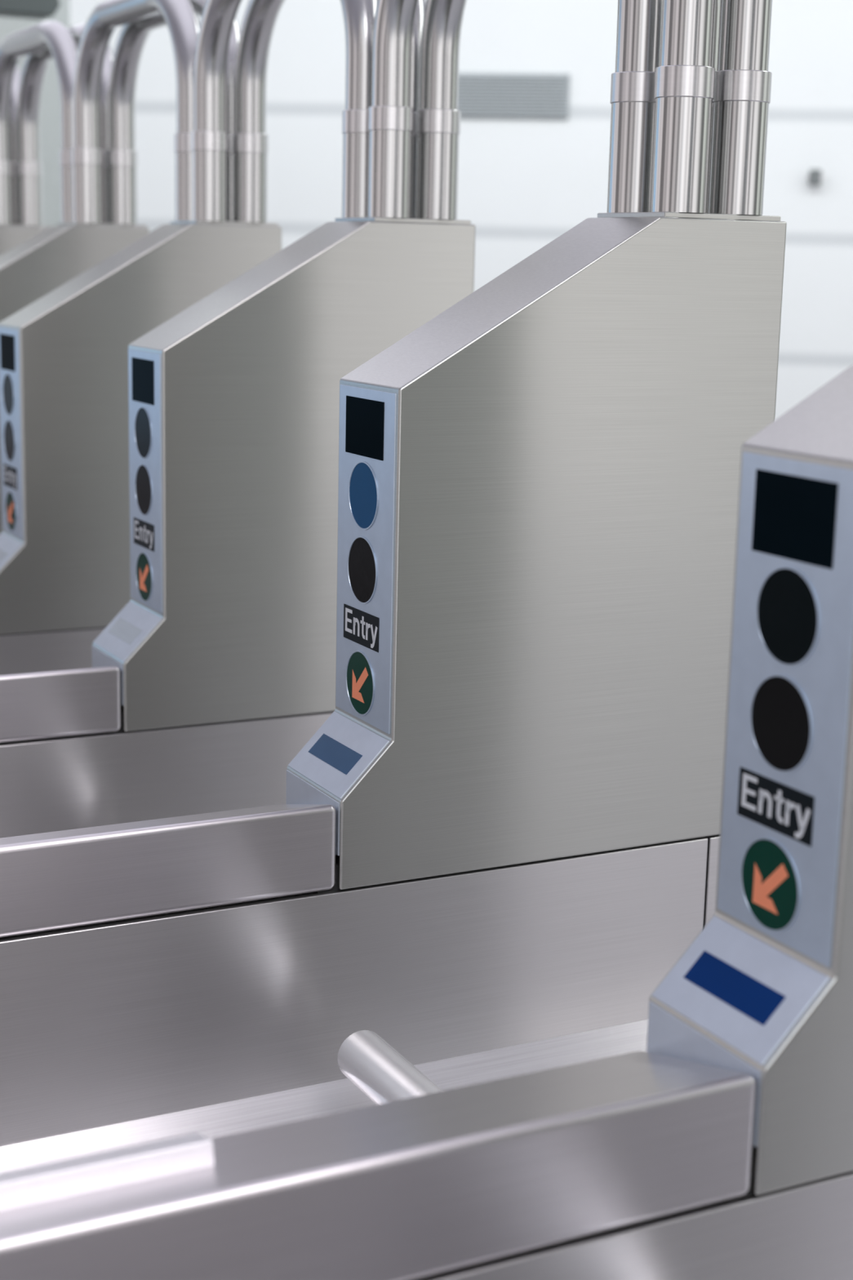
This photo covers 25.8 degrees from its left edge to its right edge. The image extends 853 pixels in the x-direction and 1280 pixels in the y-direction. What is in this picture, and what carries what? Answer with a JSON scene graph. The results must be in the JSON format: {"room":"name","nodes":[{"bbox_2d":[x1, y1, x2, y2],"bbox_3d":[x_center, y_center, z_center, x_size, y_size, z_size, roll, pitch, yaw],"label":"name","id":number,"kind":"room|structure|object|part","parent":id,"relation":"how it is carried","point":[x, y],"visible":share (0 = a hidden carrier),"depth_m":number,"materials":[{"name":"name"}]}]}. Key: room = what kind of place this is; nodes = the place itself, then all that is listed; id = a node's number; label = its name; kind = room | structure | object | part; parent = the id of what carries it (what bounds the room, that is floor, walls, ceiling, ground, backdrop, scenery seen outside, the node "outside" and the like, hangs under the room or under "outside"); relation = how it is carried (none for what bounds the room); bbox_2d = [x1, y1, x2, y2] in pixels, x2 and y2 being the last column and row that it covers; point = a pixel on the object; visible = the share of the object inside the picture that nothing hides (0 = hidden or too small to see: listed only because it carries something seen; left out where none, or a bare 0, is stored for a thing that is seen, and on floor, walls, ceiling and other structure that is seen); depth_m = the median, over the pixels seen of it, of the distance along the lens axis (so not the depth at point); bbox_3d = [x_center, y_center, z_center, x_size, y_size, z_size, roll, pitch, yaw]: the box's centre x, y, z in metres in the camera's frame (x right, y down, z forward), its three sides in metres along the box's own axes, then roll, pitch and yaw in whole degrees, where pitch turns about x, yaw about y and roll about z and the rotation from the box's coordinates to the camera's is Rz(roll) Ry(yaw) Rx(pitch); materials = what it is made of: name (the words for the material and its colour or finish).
{"room":"railway station","nodes":[
{"label":"railway station","id":0,"kind":"room"},
{"bbox_2d":[69,0,852,420],"bbox_3d":[0.061,-2.055,8.870,14.000,3.450,0.200,3,12,8],"label":"wall","id":1,"kind":"structure","parent":0,"point":[523,184],"depth_m":8.65,"materials":[{"name":"white paint"}]},
{"bbox_2d":[457,72,569,119],"bbox_3d":[0.387,-2.515,8.607,0.540,0.200,0.034,3,12,8],"label":"air vent","id":2,"kind":"object","parent":1,"relation":"in","point":[481,95],"visible":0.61,"depth_m":8.60,"materials":[{"name":"grey metal"}]},
{"bbox_2d":[807,168,822,185],"bbox_3d":[1.766,-2.101,8.464,0.070,0.070,0.077,3,12,8],"label":"wall fixture","id":3,"kind":"object","parent":1,"relation":"attached to","point":[815,177],"visible":1,"depth_m":8.43,"materials":[{"name":"metal"}]},
{"bbox_3d":[-0.077,-3.749,8.277,18.000,0.100,14.300,-5,13,-27],"label":"ceiling","id":4,"kind":"structure","parent":0,"visible":0},
{"bbox_2d":[0,0,60,19],"bbox_3d":[-1.532,-2.852,6.765,0.358,1.115,0.140,-5,13,-27],"label":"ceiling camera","id":5,"kind":"object","parent":4,"relation":"hanging from","point":[24,9],"visible":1,"depth_m":6.85,"materials":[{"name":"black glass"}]},
{"bbox_3d":[0.712,0.527,5.193,20.000,0.100,22.000,-5,13,-27],"label":"floor","id":6,"kind":"structure","parent":0,"visible":0},
{"bbox_2d":[0,224,50,255],"bbox_3d":[-1.864,-0.362,5.120,1.580,1.555,0.862,-5,13,-27],"label":"turnstile","id":7,"kind":"object","parent":6,"relation":"on","point":[11,236],"visible":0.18,"depth_m":5.03,"materials":[{"name":"metal"}]},
{"bbox_2d":[8,64,21,225],"bbox_3d":[-1.281,-1.450,5.423,0.071,0.481,0.773,-5,13,-27],"label":"pipe","id":8,"kind":"object","parent":7,"relation":"on","point":[15,82],"visible":0.2,"depth_m":5.10,"materials":[{"name":"metal"}]},
{"bbox_3d":[-1.135,-1.133,5.106,0.172,0.007,0.152,-5,13,-27],"label":"pipe plate","id":9,"kind":"part","parent":7,"relation":"part of","materials":[{"name":"metal"}]},
{"bbox_2d":[0,0,69,226],"bbox_3d":[-1.700,-1.815,7.500,0.440,3.450,0.400,3,12,8],"label":"column","id":10,"kind":"structure","parent":6,"relation":"on","point":[50,113],"depth_m":7.37,"materials":[{"name":"white paint"}]},
{"bbox_2d":[0,222,149,533],"bbox_3d":[-1.499,-0.210,4.425,1.580,1.555,0.862,-5,13,-27],"label":"turnstile","id":11,"kind":"object","parent":6,"relation":"on","point":[42,264],"visible":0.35,"depth_m":4.30,"materials":[{"name":"metal"}]},
{"bbox_2d":[0,20,78,225],"bbox_3d":[-0.990,-1.293,4.690,0.071,0.481,0.773,-5,13,-27],"label":"pipe","id":12,"kind":"object","parent":11,"relation":"on","point":[53,35],"visible":0.79,"depth_m":4.46,"materials":[{"name":"metal"}]},
{"bbox_2d":[15,22,113,226],"bbox_3d":[-0.915,-1.299,4.728,0.071,0.481,0.773,-5,13,-27],"label":"pipe","id":13,"kind":"object","parent":11,"relation":"on","point":[28,166],"visible":0.59,"depth_m":4.99,"materials":[{"name":"metal"}]},
{"bbox_3d":[-0.770,-0.981,4.411,0.172,0.007,0.152,-5,13,-27],"label":"pipe plate","id":14,"kind":"part","parent":11,"relation":"part of","materials":[{"name":"metal"}]},
{"bbox_2d":[0,220,281,675],"bbox_3d":[-1.134,-0.059,3.729,1.580,1.555,0.862,-5,13,-27],"label":"turnstile","id":15,"kind":"object","parent":6,"relation":"on","point":[64,537],"visible":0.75,"depth_m":3.60,"materials":[{"name":"metal"}]},
{"bbox_2d":[2,373,13,415],"bbox_3d":[-0.805,-0.473,3.588,0.002,0.081,0.081,-5,13,-27],"label":"indicator light","id":16,"kind":"object","parent":15,"relation":"on","point":[7,378],"depth_m":3.59,"materials":[{"name":"black plastic"}]},
{"bbox_2d":[3,419,14,462],"bbox_3d":[-0.807,-0.386,3.606,0.002,0.081,0.081,-5,13,-27],"label":"indicator light","id":17,"kind":"object","parent":15,"relation":"on","point":[8,424],"depth_m":3.61,"materials":[{"name":"black plastic"}]},
{"bbox_3d":[-0.838,-0.165,3.633,0.064,0.065,0.156,-5,13,-27],"label":"card reader plate","id":18,"kind":"part","parent":15,"relation":"part of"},
{"bbox_3d":[-1.081,0.329,3.613,1.512,0.683,0.164,-5,13,-27],"label":"panel","id":19,"kind":"part","parent":15,"relation":"part of","materials":[{"name":"metal"}]},
{"bbox_2d":[71,0,199,223],"bbox_3d":[-0.625,-1.141,3.995,0.071,0.481,0.773,-5,13,-27],"label":"pipe","id":20,"kind":"object","parent":15,"relation":"on","point":[180,18],"visible":0.88,"depth_m":4.08,"materials":[{"name":"metal"}]},
{"bbox_2d":[106,0,239,224],"bbox_3d":[-0.550,-1.148,4.033,0.071,0.481,0.773,-5,13,-27],"label":"pipe","id":21,"kind":"object","parent":15,"relation":"on","point":[122,153],"visible":0.55,"depth_m":4.29,"materials":[{"name":"metal"}]},
{"bbox_3d":[-0.405,-0.830,3.716,0.172,0.007,0.152,-5,13,-27],"label":"pipe plate","id":22,"kind":"part","parent":15,"relation":"part of","materials":[{"name":"metal"}]},
{"bbox_2d":[0,217,475,838],"bbox_3d":[-0.768,0.092,3.034,1.580,1.555,0.862,-5,13,-27],"label":"turnstile","id":23,"kind":"object","parent":6,"relation":"on","point":[200,695],"visible":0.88,"depth_m":2.91,"materials":[{"name":"metal"}]},
{"bbox_3d":[-0.942,0.112,2.718,0.983,0.104,0.164,-5,13,-27],"label":"rail","id":24,"kind":"part","parent":23,"relation":"part of","materials":[{"name":"metal"}]},
{"bbox_3d":[-0.472,-0.014,2.938,0.064,0.065,0.156,-5,13,-27],"label":"card reader plate","id":25,"kind":"part","parent":23,"relation":"part of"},
{"bbox_2d":[133,406,151,458],"bbox_3d":[-0.440,-0.322,2.893,0.002,0.081,0.081,-5,13,-27],"label":"indicator light","id":26,"kind":"object","parent":23,"relation":"on","point":[142,415],"depth_m":2.89,"materials":[{"name":"black plastic"}]},
{"bbox_2d":[134,463,152,515],"bbox_3d":[-0.442,-0.234,2.910,0.002,0.081,0.081,-5,13,-27],"label":"indicator light","id":27,"kind":"object","parent":23,"relation":"on","point":[143,472],"depth_m":2.91,"materials":[{"name":"black plastic"}]},
{"bbox_3d":[-0.716,0.481,2.917,1.512,0.683,0.164,-5,13,-27],"label":"panel","id":28,"kind":"part","parent":23,"relation":"part of","materials":[{"name":"metal"}]},
{"bbox_2d":[191,0,377,221],"bbox_3d":[-0.259,-0.990,3.299,0.071,0.481,0.773,-5,13,-27],"label":"pipe","id":29,"kind":"object","parent":23,"relation":"on","point":[209,136],"visible":0.8,"depth_m":3.52,"materials":[{"name":"metal"}]},
{"bbox_2d":[231,0,426,222],"bbox_3d":[-0.184,-0.996,3.337,0.071,0.481,0.773,-5,13,-27],"label":"pipe","id":30,"kind":"object","parent":23,"relation":"on","point":[250,139],"visible":0.57,"depth_m":3.62,"materials":[{"name":"metal"}]},
{"bbox_3d":[-0.039,-0.679,3.020,0.172,0.007,0.152,-5,13,-27],"label":"pipe plate","id":31,"kind":"part","parent":23,"relation":"part of","materials":[{"name":"metal"}]},
{"bbox_2d":[0,211,786,1172],"bbox_3d":[-0.403,0.243,2.338,1.580,1.555,0.862,-5,13,-27],"label":"turnstile","id":32,"kind":"object","parent":6,"relation":"on","point":[499,839],"visible":0.82,"depth_m":2.22,"materials":[{"name":"metal"}]},
{"bbox_3d":[-0.577,0.263,2.022,0.983,0.104,0.164,-5,13,-27],"label":"rail","id":33,"kind":"part","parent":32,"relation":"part of","materials":[{"name":"metal"}]},
{"bbox_3d":[-0.107,0.137,2.243,0.064,0.065,0.156,-5,13,-27],"label":"card reader plate","id":34,"kind":"part","parent":32,"relation":"part of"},
{"bbox_3d":[-0.350,0.632,2.222,1.512,0.683,0.164,-5,13,-27],"label":"panel","id":35,"kind":"part","parent":32,"relation":"part of","materials":[{"name":"metal"}]},
{"bbox_2d":[346,536,377,604],"bbox_3d":[-0.076,-0.083,2.215,0.002,0.081,0.081,-5,13,-27],"label":"indicator light","id":36,"kind":"object","parent":32,"relation":"on","point":[362,551],"depth_m":2.21,"materials":[{"name":"black plastic"}]},
{"bbox_2d":[348,461,378,529],"bbox_3d":[-0.074,-0.170,2.197,0.002,0.081,0.081,-5,13,-27],"label":"indicator light","id":37,"kind":"object","parent":32,"relation":"on","point":[363,476],"depth_m":2.20,"materials":[{"name":"blue plastic"}]},
{"bbox_2d":[367,0,662,217],"bbox_3d":[0.106,-0.839,2.604,0.071,0.481,0.773,-5,13,-27],"label":"pipe","id":38,"kind":"object","parent":32,"relation":"on","point":[638,33],"visible":0.89,"depth_m":2.33,"materials":[{"name":"metal"}]},
{"bbox_2d":[414,0,720,219],"bbox_3d":[0.181,-0.845,2.642,0.071,0.481,0.773,-5,13,-27],"label":"pipe","id":39,"kind":"object","parent":32,"relation":"on","point":[437,128],"visible":0.61,"depth_m":2.94,"materials":[{"name":"metal"}]},
{"bbox_2d":[650,0,715,213],"bbox_3d":[0.472,-0.688,1.908,0.071,0.481,0.773,-5,13,-27],"label":"pipe","id":40,"kind":"object","parent":32,"relation":"on","point":[685,83],"visible":0.95,"depth_m":2.21,"materials":[{"name":"metal"}]},
{"bbox_3d":[0.326,-0.527,2.325,0.172,0.007,0.152,-5,13,-27],"label":"pipe plate","id":41,"kind":"part","parent":32,"relation":"part of","materials":[{"name":"metal"}]},
{"bbox_3d":[0.353,0.575,2.579,0.066,0.683,0.164,-5,13,-27],"label":"panel","id":42,"kind":"part","parent":32,"relation":"part of","materials":[{"name":"metal"}]},
{"bbox_2d":[706,0,773,215],"bbox_3d":[0.546,-0.694,1.946,0.071,0.481,0.773,-5,13,-27],"label":"pipe","id":43,"kind":"object","parent":32,"relation":"on","point":[741,100],"visible":0.91,"depth_m":2.25,"materials":[{"name":"metal"}]},
{"bbox_2d":[0,364,852,1279],"bbox_3d":[-0.037,0.395,1.643,1.580,1.555,0.862,-5,13,-27],"label":"turnstile","id":44,"kind":"object","parent":6,"relation":"on","point":[722,1148],"visible":1,"depth_m":1.46,"materials":[{"name":"metal"}]},
{"bbox_3d":[-0.211,0.414,1.327,0.983,0.104,0.164,-5,13,-27],"label":"rail","id":45,"kind":"part","parent":44,"relation":"part of","materials":[{"name":"metal"}]},
{"bbox_3d":[0.038,0.521,1.917,0.059,0.059,0.502,-5,13,-27],"label":"tripod arm","id":46,"kind":"part","parent":44,"relation":"part of","materials":[{"name":"metal"}]},
{"bbox_3d":[0.015,0.783,1.526,1.512,0.683,0.164,-5,13,-27],"label":"panel","id":47,"kind":"part","parent":44,"relation":"part of","materials":[{"name":"metal"}]},
{"bbox_3d":[0.259,0.288,1.547,0.064,0.065,0.156,-5,13,-27],"label":"card reader plate","id":48,"kind":"part","parent":44,"relation":"part of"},
{"bbox_2d":[749,674,813,773],"bbox_3d":[0.289,0.068,1.520,0.002,0.081,0.081,-5,13,-27],"label":"indicator light","id":49,"kind":"object","parent":44,"relation":"on","point":[781,705],"depth_m":1.52,"materials":[{"name":"black plastic"}]},
{"bbox_2d":[755,566,820,666],"bbox_3d":[0.291,-0.019,1.502,0.002,0.081,0.081,-5,13,-27],"label":"indicator light","id":50,"kind":"object","parent":44,"relation":"on","point":[788,598],"depth_m":1.50,"materials":[{"name":"black plastic"}]}
]}

